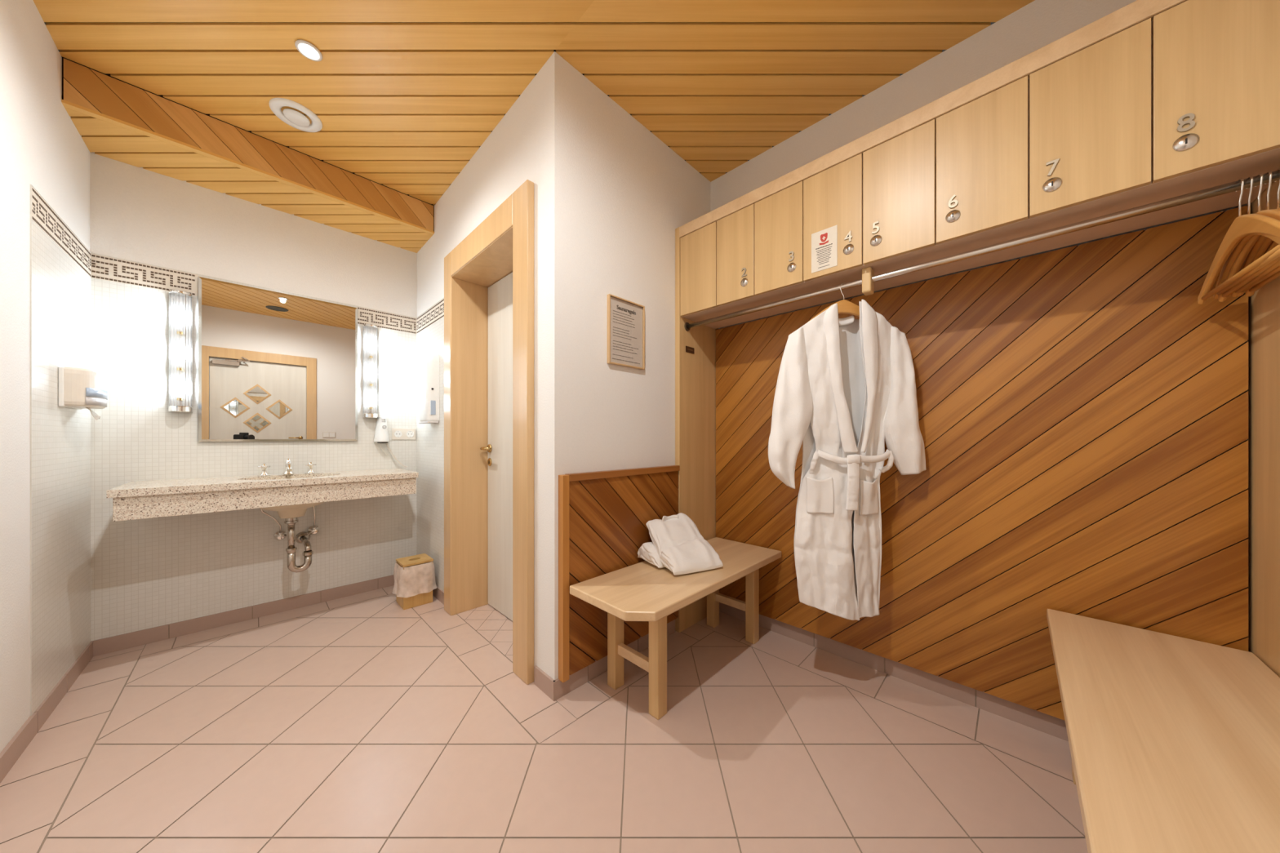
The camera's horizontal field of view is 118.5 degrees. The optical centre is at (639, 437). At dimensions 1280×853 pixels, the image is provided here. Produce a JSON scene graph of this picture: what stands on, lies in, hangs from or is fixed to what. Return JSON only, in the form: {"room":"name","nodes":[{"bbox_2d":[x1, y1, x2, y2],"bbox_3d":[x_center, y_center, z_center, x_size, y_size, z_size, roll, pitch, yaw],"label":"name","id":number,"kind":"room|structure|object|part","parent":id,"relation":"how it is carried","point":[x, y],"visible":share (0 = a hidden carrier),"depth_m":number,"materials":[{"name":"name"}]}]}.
{"room":"changing room","nodes":[
{"label":"changing room","id":0,"kind":"room"},
{"bbox_2d":[0,0,91,752],"bbox_3d":[-1.374,-0.253,0.500,3.900,2.606,0.123,0,0,45],"label":"wall","id":1,"kind":"structure","parent":0,"point":[46,296],"depth_m":1.37,"materials":[{"name":"white paint"}]},
{"bbox_2d":[0,640,93,783],"bbox_3d":[-1.330,1.012,0.545,3.660,0.075,0.011,0,0,45],"label":"baseboard","id":2,"kind":"structure","parent":1,"relation":"attached to","point":[11,753],"depth_m":1.38,"materials":[{"name":"tile"}]},
{"bbox_2d":[31,186,91,277],"bbox_3d":[-2.384,-0.826,1.583,0.693,0.116,0.001,0,0,45],"label":"trim","id":3,"kind":"structure","parent":1,"relation":"attached to","point":[42,215],"depth_m":1.53,"materials":[{"name":"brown tile"}]},
{"bbox_2d":[57,366,107,419],"bbox_3d":[-2.376,-0.183,1.638,0.252,0.209,0.090,0,0,45],"label":"dryer","id":4,"kind":"object","parent":1,"relation":"attached to","point":[80,388],"visible":1,"depth_m":1.57,"materials":[{"name":"beige plastic"}]},
{"bbox_3d":[-2.403,-0.205,1.610,0.252,0.158,0.012,0,0,45],"label":"plate","id":5,"kind":"part","parent":4,"relation":"part of","materials":[{"name":"white plastic"}]},
{"bbox_2d":[62,56,434,231],"bbox_3d":[-1.878,-1.474,2.062,0.030,0.184,1.400,0,0,45],"label":"ceiling beam","id":6,"kind":"structure","parent":1,"relation":"attached to","point":[83,86],"depth_m":1.87,"materials":[{"name":"brown wood"}]},
{"bbox_2d":[61,95,434,253],"bbox_3d":[-2.006,-1.385,2.188,0.390,0.030,1.400,0,0,45],"label":"ceiling","id":7,"kind":"structure","parent":0,"point":[105,135],"depth_m":2.02,"materials":[{"name":"brown wood"}]},
{"bbox_2d":[89,151,417,640],"bbox_3d":[-2.082,-0.253,2.473,0.123,2.606,1.700,0,0,45],"label":"wall","id":8,"kind":"structure","parent":0,"point":[147,573],"depth_m":2.09,"materials":[{"name":"white tile"}]},
{"bbox_2d":[168,289,192,413],"bbox_3d":[-2.412,-0.451,1.999,0.070,0.630,0.084,0,0,45],"label":"wall lamp","id":9,"kind":"object","parent":8,"relation":"attached to","point":[180,302],"visible":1,"depth_m":2.01,"materials":[{"name":"white glass"}]},
{"bbox_3d":[-2.408,-0.650,1.994,0.038,0.068,0.038,0,0,45],"label":"bulb","id":10,"kind":"part","parent":9,"relation":"part of","materials":[{"name":"white glass"}]},
{"bbox_3d":[-2.408,-0.455,1.994,0.038,0.068,0.038,0,0,45],"label":"bulb","id":11,"kind":"part","parent":9,"relation":"part of","materials":[{"name":"white glass"}]},
{"bbox_3d":[-2.408,-0.270,1.994,0.038,0.068,0.038,0,0,45],"label":"bulb","id":12,"kind":"part","parent":9,"relation":"part of","materials":[{"name":"white glass"}]},
{"bbox_2d":[93,574,394,657],"bbox_3d":[-2.142,1.012,2.322,0.011,0.075,1.380,0,0,45],"label":"baseboard","id":13,"kind":"structure","parent":8,"relation":"attached to","point":[122,642],"depth_m":2.14,"materials":[{"name":"tile"}]},
{"bbox_2d":[91,253,416,333],"bbox_3d":[-2.143,-0.826,2.323,0.001,0.116,1.392,0,0,45],"label":"trim","id":14,"kind":"structure","parent":8,"relation":"attached to","point":[103,268],"depth_m":1.98,"materials":[{"name":"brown tile"}]},
{"bbox_2d":[106,468,418,521],"bbox_3d":[-1.974,0.285,2.158,0.471,0.134,1.159,0,0,45],"label":"countertop","id":15,"kind":"structure","parent":8,"relation":"attached to","point":[138,500],"depth_m":1.91,"materials":[{"name":"stone"}]},
{"bbox_2d":[257,458,316,475],"bbox_3d":[-2.065,0.171,2.240,0.150,0.093,0.257,0,0,45],"label":"mixer tap","id":16,"kind":"object","parent":15,"relation":"on","point":[288,468],"visible":1,"depth_m":2.25,"materials":[{"name":"silver metal"}]},
{"bbox_3d":[-2.167,0.182,2.196,0.047,0.069,0.047,0,0,-18],"label":"cross handle","id":17,"kind":"part","parent":16,"relation":"part of","materials":[{"name":"silver metal"}]},
{"bbox_3d":[-2.064,0.171,2.240,0.150,0.093,0.060,0,0,45],"label":"spout","id":18,"kind":"part","parent":16,"relation":"part of","materials":[{"name":"silver metal"}]},
{"bbox_3d":[-2.023,0.182,2.342,0.047,0.069,0.047,0,0,-18],"label":"cross handle","id":19,"kind":"part","parent":16,"relation":"part of","materials":[{"name":"silver metal"}]},
{"bbox_2d":[258,502,323,518],"bbox_3d":[-1.967,0.351,2.157,0.322,0.198,0.447,0,0,45],"label":"washbasin","id":20,"kind":"object","parent":15,"relation":"in","point":[295,510],"visible":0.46,"depth_m":2.11,"materials":[{"name":"ceramic"}]},
{"bbox_2d":[284,517,313,573],"bbox_3d":[-2.021,0.604,2.253,0.272,0.331,0.132,0,0,45],"label":"drain siphon","id":21,"kind":"object","parent":20,"relation":"attached to","point":[304,537],"visible":0.98,"depth_m":2.16,"materials":[{"name":"silver metal"}]},
{"bbox_2d":[260,509,286,540],"bbox_3d":[-2.148,0.439,2.239,0.068,0.357,0.154,0,0,-9],"label":"angle valve","id":22,"kind":"object","parent":8,"relation":"attached to","point":[280,535],"visible":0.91,"depth_m":2.26,"materials":[{"name":"silver metal"}]},
{"bbox_3d":[-2.139,0.588,2.267,0.033,0.033,0.034,0,0,45],"label":"valve knob","id":23,"kind":"part","parent":22,"relation":"part of","materials":[{"name":"silver metal"}]},
{"bbox_2d":[198,276,357,441],"bbox_3d":[-2.142,-0.425,2.308,0.020,0.891,0.698,0,0,45],"label":"wall mirror","id":24,"kind":"object","parent":8,"relation":"attached to","point":[273,366],"visible":1,"depth_m":2.26,"materials":[{"name":"silver mirror"}]},
{"bbox_2d":[307,506,319,534],"bbox_3d":[-2.029,0.435,2.373,0.091,0.352,0.058,0,0,45],"label":"angle valve","id":25,"kind":"object","parent":8,"relation":"attached to","point":[313,530],"visible":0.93,"depth_m":2.37,"materials":[{"name":"silver metal"}]},
{"bbox_3d":[-2.031,0.582,2.376,0.033,0.033,0.034,0,0,45],"label":"valve knob","id":26,"kind":"part","parent":25,"relation":"part of","materials":[{"name":"silver metal"}]},
{"bbox_2d":[362,324,377,417],"bbox_3d":[-1.829,-0.451,2.591,0.070,0.630,0.084,0,0,45],"label":"wall lamp","id":27,"kind":"object","parent":8,"relation":"attached to","point":[369,331],"visible":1,"depth_m":2.60,"materials":[{"name":"white glass"}]},
{"bbox_3d":[-1.825,-0.650,2.586,0.038,0.068,0.038,0,0,45],"label":"bulb","id":28,"kind":"part","parent":27,"relation":"part of","materials":[{"name":"white glass"}]},
{"bbox_3d":[-1.825,-0.455,2.586,0.038,0.068,0.038,0,0,45],"label":"bulb","id":29,"kind":"part","parent":27,"relation":"part of","materials":[{"name":"white glass"}]},
{"bbox_3d":[-1.825,-0.270,2.586,0.038,0.068,0.038,0,0,45],"label":"bulb","id":30,"kind":"part","parent":27,"relation":"part of","materials":[{"name":"white glass"}]},
{"bbox_2d":[373,416,407,466],"bbox_3d":[-1.742,0.030,2.669,0.084,0.354,0.191,0,0,45],"label":"hair dryer","id":31,"kind":"object","parent":8,"relation":"attached to","point":[381,433],"visible":1,"depth_m":2.62,"materials":[{"name":"white plastic"}]},
{"bbox_3d":[-1.734,0.118,2.682,0.169,0.178,0.025,0,0,-33],"label":"coiled cord","id":32,"kind":"part","parent":31,"relation":"part of","materials":[{"name":"beige plastic"}]},
{"bbox_2d":[391,428,415,439],"bbox_3d":[-1.707,-0.029,2.756,0.012,0.081,0.151,0,0,45],"label":"power socket","id":33,"kind":"object","parent":8,"relation":"attached to","point":[397,433],"visible":1,"depth_m":2.75,"materials":[{"name":"beige plastic"}]},
{"bbox_2d":[416,51,600,679],"bbox_3d":[-0.915,-0.253,2.262,1.840,2.606,0.243,0,0,45],"label":"wall","id":34,"kind":"structure","parent":0,"point":[549,138],"depth_m":1.64,"materials":[{"name":"white paint"}]},
{"bbox_2d":[418,354,439,423],"bbox_3d":[-1.396,-0.322,2.512,0.194,0.451,0.075,0,0,45],"label":"dispenser","id":35,"kind":"object","parent":34,"relation":"attached to","point":[429,365],"visible":1,"depth_m":2.45,"materials":[{"name":"white plastic"}]},
{"bbox_2d":[418,421,438,423],"bbox_3d":[-1.393,-0.101,2.510,0.181,0.010,0.066,0,0,45],"label":"paper towel","id":36,"kind":"object","parent":35,"relation":"on","point":[421,422],"depth_m":2.47,"materials":[{"name":"white paper"}]},
{"bbox_2d":[416,298,444,333],"bbox_3d":[-1.420,-0.826,2.588,0.655,0.116,0.001,0,0,45],"label":"trim","id":37,"kind":"structure","parent":34,"relation":"attached to","point":[436,313],"depth_m":2.59,"materials":[{"name":"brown tile"}]},
{"bbox_2d":[432,586,444,604],"bbox_3d":[-1.434,1.012,2.601,0.605,0.075,0.011,0,0,45],"label":"baseboard","id":38,"kind":"structure","parent":34,"relation":"attached to","point":[437,593],"depth_m":2.46,"materials":[{"name":"tile"}]},
{"bbox_2d":[444,179,533,684],"bbox_3d":[-0.763,-0.033,2.082,1.060,2.165,0.265,0,0,45],"label":"door","id":39,"kind":"structure","parent":34,"relation":"in","point":[489,274],"depth_m":2.25,"materials":[{"name":"brown wood"}]},
{"bbox_3d":[-0.926,0.065,2.319,0.136,0.052,0.067,0,0,45],"label":"handle","id":40,"kind":"part","parent":39,"relation":"part of","materials":[{"name":"gold metal"}]},
{"bbox_2d":[533,666,555,701],"bbox_3d":[-0.394,1.012,1.576,0.150,0.075,0.011,0,0,45],"label":"baseboard","id":41,"kind":"structure","parent":34,"relation":"attached to","point":[542,681],"depth_m":1.57,"materials":[{"name":"tile"}]},
{"bbox_2d":[33,0,1034,204],"bbox_3d":[-0.456,-1.586,1.432,3.660,0.060,2.500,0,0,45],"label":"ceiling","id":42,"kind":"structure","parent":0,"point":[404,94],"depth_m":1.56,"materials":[{"name":"brown wood"}]},
{"bbox_2d":[268,97,322,132],"bbox_3d":[-1.656,-1.548,1.837,0.192,0.024,0.192,0,0,45],"label":"ceiling vent","id":43,"kind":"object","parent":42,"relation":"in","point":[292,117],"visible":1,"depth_m":1.82,"materials":[{"name":"white plastic"}]},
{"bbox_2d":[294,39,322,61],"bbox_3d":[-1.327,-1.554,1.527,0.084,0.015,0.084,0,0,45],"label":"recessed light","id":44,"kind":"object","parent":42,"relation":"in","point":[307,49],"visible":1,"depth_m":1.52,"materials":[{"name":"white"}]},
{"bbox_2d":[0,585,1088,852],"bbox_3d":[-0.428,1.075,1.461,3.900,0.050,2.820,0,0,45],"label":"floor","id":45,"kind":"structure","parent":0,"point":[363,722],"depth_m":1.26,"materials":[{"name":"tile"}]},
{"bbox_2d":[395,553,433,609],"bbox_3d":[-1.443,0.913,2.439,0.176,0.274,0.170,0,0,45],"label":"waste bin","id":46,"kind":"object","parent":45,"relation":"on","point":[405,603],"visible":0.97,"depth_m":2.39,"materials":[{"name":"brown wood"}]},
{"bbox_2d":[391,560,437,597],"bbox_3d":[-1.445,0.881,2.439,0.236,0.183,0.229,0,0,45],"label":"liner","id":47,"kind":"object","parent":46,"relation":"in","point":[416,580],"visible":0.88,"depth_m":2.36,"materials":[{"name":"fabric"}]},
{"bbox_3d":[-1.443,0.782,2.439,0.176,0.012,0.170,0,0,45],"label":"lid","id":48,"kind":"part","parent":46,"relation":"part of","materials":[{"name":"brown wood"}]},
{"bbox_2d":[569,537,781,719],"bbox_3d":[0.229,0.820,1.755,0.402,0.460,1.050,0,0,45],"label":"bench","id":49,"kind":"object","parent":45,"relation":"on","point":[642,591],"visible":0.91,"depth_m":1.56,"materials":[{"name":"brown wood"}]},
{"bbox_3d":[-0.103,0.837,1.619,0.050,0.426,0.052,0,0,45],"label":"leg","id":50,"kind":"part","parent":49,"relation":"part of","materials":[{"name":"brown wood"}]},
{"bbox_2d":[637,542,665,568],"bbox_3d":[0.165,0.538,1.847,0.328,0.099,0.160,0,0,-35],"label":"towel","id":51,"kind":"object","parent":49,"relation":"on","point":[647,551],"visible":0.38,"depth_m":1.75,"materials":[{"name":"white fabric"}]},
{"bbox_3d":[0.068,0.837,1.451,0.050,0.426,0.052,0,0,45],"label":"leg","id":52,"kind":"part","parent":49,"relation":"part of","materials":[{"name":"brown wood"}]},
{"bbox_3d":[0.229,0.607,1.755,0.402,0.034,1.050,0,0,45],"label":"seat","id":53,"kind":"part","parent":49,"relation":"part of","materials":[{"name":"brown wood"}]},
{"bbox_2d":[645,512,723,575],"bbox_3d":[0.201,0.483,1.780,0.264,0.208,0.267,0,0,-26],"label":"folded towel","id":54,"kind":"object","parent":49,"relation":"on","point":[679,544],"visible":1,"depth_m":1.74,"materials":[{"name":"white fabric"}]},
{"bbox_3d":[0.324,0.656,1.711,0.022,0.065,0.678,0,0,45],"label":"rail","id":55,"kind":"part","parent":49,"relation":"part of","materials":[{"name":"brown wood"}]},
{"bbox_3d":[0.410,0.837,2.139,0.050,0.426,0.052,0,0,45],"label":"leg","id":56,"kind":"part","parent":49,"relation":"part of","materials":[{"name":"brown wood"}]},
{"bbox_3d":[0.581,0.837,1.971,0.050,0.426,0.052,0,0,45],"label":"leg","id":57,"kind":"part","parent":49,"relation":"part of","materials":[{"name":"brown wood"}]},
{"bbox_2d":[675,0,1279,677],"bbox_3d":[0.969,-0.044,1.568,1.818,2.188,0.387,0,0,45],"label":"tall cabinet","id":58,"kind":"object","parent":45,"relation":"on","point":[1145,102],"depth_m":1.14,"materials":[{"name":"brown wood"}]},
{"bbox_2d":[685,346,693,353],"bbox_3d":[0.278,-0.488,2.113,0.004,0.033,0.076,0,0,45],"label":"name plate","id":59,"kind":"object","parent":58,"relation":"attached to","point":[689,349],"visible":1,"depth_m":2.11,"materials":[{"name":"gold metal"}]},
{"bbox_3d":[0.335,-0.044,2.197,0.032,2.188,0.380,0,0,45],"label":"panel","id":60,"kind":"part","parent":58,"relation":"part of","materials":[{"name":"brown wood"}]},
{"bbox_3d":[0.303,-0.866,1.975,0.225,0.419,0.018,0,0,45],"label":"locker door","id":61,"kind":"part","parent":58,"relation":"part of","materials":[{"name":"brown wood"}]},
{"bbox_3d":[0.457,-0.866,1.823,0.199,0.419,0.018,0,0,45],"label":"locker door","id":62,"kind":"part","parent":58,"relation":"part of","materials":[{"name":"brown wood"}]},
{"bbox_3d":[0.608,-0.866,1.674,0.217,0.419,0.018,0,0,45],"label":"locker door","id":63,"kind":"part","parent":58,"relation":"part of","materials":[{"name":"brown wood"}]},
{"bbox_2d":[811,224,837,273],"bbox_3d":[0.739,-0.757,1.530,0.098,0.160,0.002,0,0,45],"label":"notice sheet","id":64,"kind":"object","parent":58,"relation":"attached to","point":[824,242],"visible":1,"depth_m":1.53,"materials":[{"name":"paper"}]},
{"bbox_3d":[0.765,-0.866,1.519,0.217,0.419,0.018,0,0,45],"label":"locker door","id":65,"kind":"part","parent":58,"relation":"part of","materials":[{"name":"brown wood"}]},
{"bbox_2d":[807,282,859,322],"bbox_3d":[0.824,-0.535,1.540,0.300,0.185,0.013,0,0,0],"label":"hanger","id":66,"kind":"object","parent":58,"relation":"hanging from","point":[844,306],"visible":0.56,"depth_m":1.53,"materials":[{"name":"brown wood"}]},
{"bbox_2d":[768,299,926,620],"bbox_3d":[0.836,0.091,1.531,0.638,1.271,0.127,0,0,-1],"label":"bathrobe","id":67,"kind":"object","parent":66,"relation":"hanging from","point":[846,387],"visible":1,"depth_m":1.51,"materials":[{"name":"white fabric"}]},
{"bbox_3d":[0.922,-0.866,1.365,0.215,0.419,0.018,0,0,45],"label":"locker door","id":68,"kind":"part","parent":58,"relation":"part of","materials":[{"name":"brown wood"}]},
{"bbox_3d":[0.885,-0.608,1.480,1.758,0.095,0.052,0,0,45],"label":"clothes rail","id":69,"kind":"part","parent":58,"relation":"part of","materials":[{"name":"silver metal"}]},
{"bbox_3d":[1.078,-0.866,1.211,0.216,0.419,0.018,0,0,45],"label":"locker door","id":70,"kind":"part","parent":58,"relation":"part of","materials":[{"name":"brown wood"}]},
{"bbox_3d":[1.235,-0.866,1.056,0.217,0.419,0.018,0,0,45],"label":"locker door","id":71,"kind":"part","parent":58,"relation":"part of","materials":[{"name":"brown wood"}]},
{"bbox_3d":[1.391,-0.866,0.902,0.213,0.419,0.018,0,0,45],"label":"locker door","id":72,"kind":"part","parent":58,"relation":"part of","materials":[{"name":"brown wood"}]},
{"bbox_2d":[1197,177,1279,304],"bbox_3d":[1.449,-0.505,0.920,0.013,0.244,0.430,0,-1,42],"label":"hanger","id":73,"kind":"object","parent":58,"relation":"hanging from","point":[1243,225],"visible":1,"depth_m":0.92,"materials":[{"name":"brown wood"}]},
{"bbox_2d":[1213,175,1279,298],"bbox_3d":[1.462,-0.505,0.915,0.430,0.244,0.014,-2,1,-44],"label":"hanger","id":74,"kind":"object","parent":58,"relation":"hanging from","point":[1232,258],"visible":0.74,"depth_m":0.93,"materials":[{"name":"brown wood"}]},
{"bbox_2d":[1217,173,1279,302],"bbox_3d":[1.464,-0.502,0.899,0.013,0.251,0.430,0,0,44],"label":"hanger","id":75,"kind":"object","parent":58,"relation":"hanging from","point":[1275,214],"visible":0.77,"depth_m":0.93,"materials":[{"name":"brown wood"}]},
{"bbox_2d":[1231,170,1279,297],"bbox_3d":[1.478,-0.505,0.897,0.430,0.244,0.014,-1,1,-43],"label":"hanger","id":76,"kind":"object","parent":58,"relation":"hanging from","point":[1252,254],"visible":0.48,"depth_m":0.93,"materials":[{"name":"brown wood"}]},
{"bbox_2d":[1237,167,1279,296],"bbox_3d":[1.488,-0.505,0.888,0.013,0.244,0.430,0,1,45],"label":"hanger","id":77,"kind":"object","parent":58,"relation":"hanging from","point":[1268,242],"visible":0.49,"depth_m":0.93,"materials":[{"name":"brown wood"}]},
{"bbox_2d":[1245,240,1279,296],"bbox_3d":[1.496,-0.505,0.876,0.013,0.244,0.430,0,0,45],"label":"hanger","id":78,"kind":"object","parent":58,"relation":"hanging from","point":[1251,291],"visible":0.21,"depth_m":0.95,"materials":[{"name":"brown wood"}]},
{"bbox_3d":[1.609,-0.044,0.942,0.028,2.188,0.380,0,0,45],"label":"panel","id":79,"kind":"part","parent":58,"relation":"part of","materials":[{"name":"brown wood"}]},
{"bbox_2d":[1046,608,1279,852],"bbox_3d":[1.131,0.820,0.761,0.389,0.460,1.192,0,0,45],"label":"bench","id":80,"kind":"object","parent":45,"relation":"on","point":[1174,741],"visible":1,"depth_m":0.74,"materials":[{"name":"brown wood"}]},
{"bbox_3d":[1.350,0.837,1.156,0.050,0.426,0.052,0,0,45],"label":"leg","id":81,"kind":"part","parent":80,"relation":"part of","materials":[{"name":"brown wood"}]},
{"bbox_2d":[600,89,710,471],"bbox_3d":[0.154,-0.253,2.123,0.120,2.606,1.060,0,0,45],"label":"wall","id":82,"kind":"structure","parent":0,"point":[648,191],"depth_m":1.88,"materials":[{"name":"white paint"}]},
{"bbox_2d":[554,619,675,701],"bbox_3d":[-0.080,1.012,1.793,0.011,0.075,0.758,0,0,45],"label":"baseboard","id":83,"kind":"structure","parent":82,"relation":"attached to","point":[586,674],"depth_m":1.65,"materials":[{"name":"tile"}]},
{"bbox_2d":[558,465,679,682],"bbox_3d":[-0.059,0.563,1.794,0.036,0.830,0.741,0,0,45],"label":"wainscot panel","id":84,"kind":"object","parent":82,"relation":"attached to","point":[603,516],"visible":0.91,"depth_m":1.66,"materials":[{"name":"brown wood"}]},
{"bbox_3d":[-0.048,0.163,1.806,0.036,0.029,0.709,0,0,45],"label":"cap rail","id":85,"kind":"part","parent":84,"relation":"part of","materials":[{"name":"brown wood"}]},
{"bbox_2d":[607,293,644,369],"bbox_3d":[-0.063,-0.494,1.803,0.018,0.312,0.230,0,0,45],"label":"picture frame","id":86,"kind":"object","parent":82,"relation":"attached to","point":[625,318],"visible":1,"depth_m":1.80,"materials":[{"name":"beige paper"}]},
{"bbox_2d":[710,0,1247,538],"bbox_3d":[1.190,-0.253,1.706,1.940,2.606,0.200,0,0,45],"label":"wall","id":87,"kind":"structure","parent":0,"point":[1037,24],"depth_m":1.57,"materials":[{"name":"white paint"}]},
{"bbox_2d":[719,602,1068,742],"bbox_3d":[1.101,1.012,1.701,1.750,0.075,0.014,0,0,45],"label":"baseboard","id":88,"kind":"structure","parent":87,"relation":"attached to","point":[1034,719],"depth_m":1.60,"materials":[{"name":"tile"}]},
{"bbox_2d":[715,205,1248,720],"bbox_3d":[1.091,0.159,1.691,1.746,1.618,0.040,0,0,45],"label":"panel","id":89,"kind":"object","parent":87,"relation":"attached to","point":[1083,418],"visible":0.7,"depth_m":1.34,"materials":[{"name":"brown wood"}]}
]}

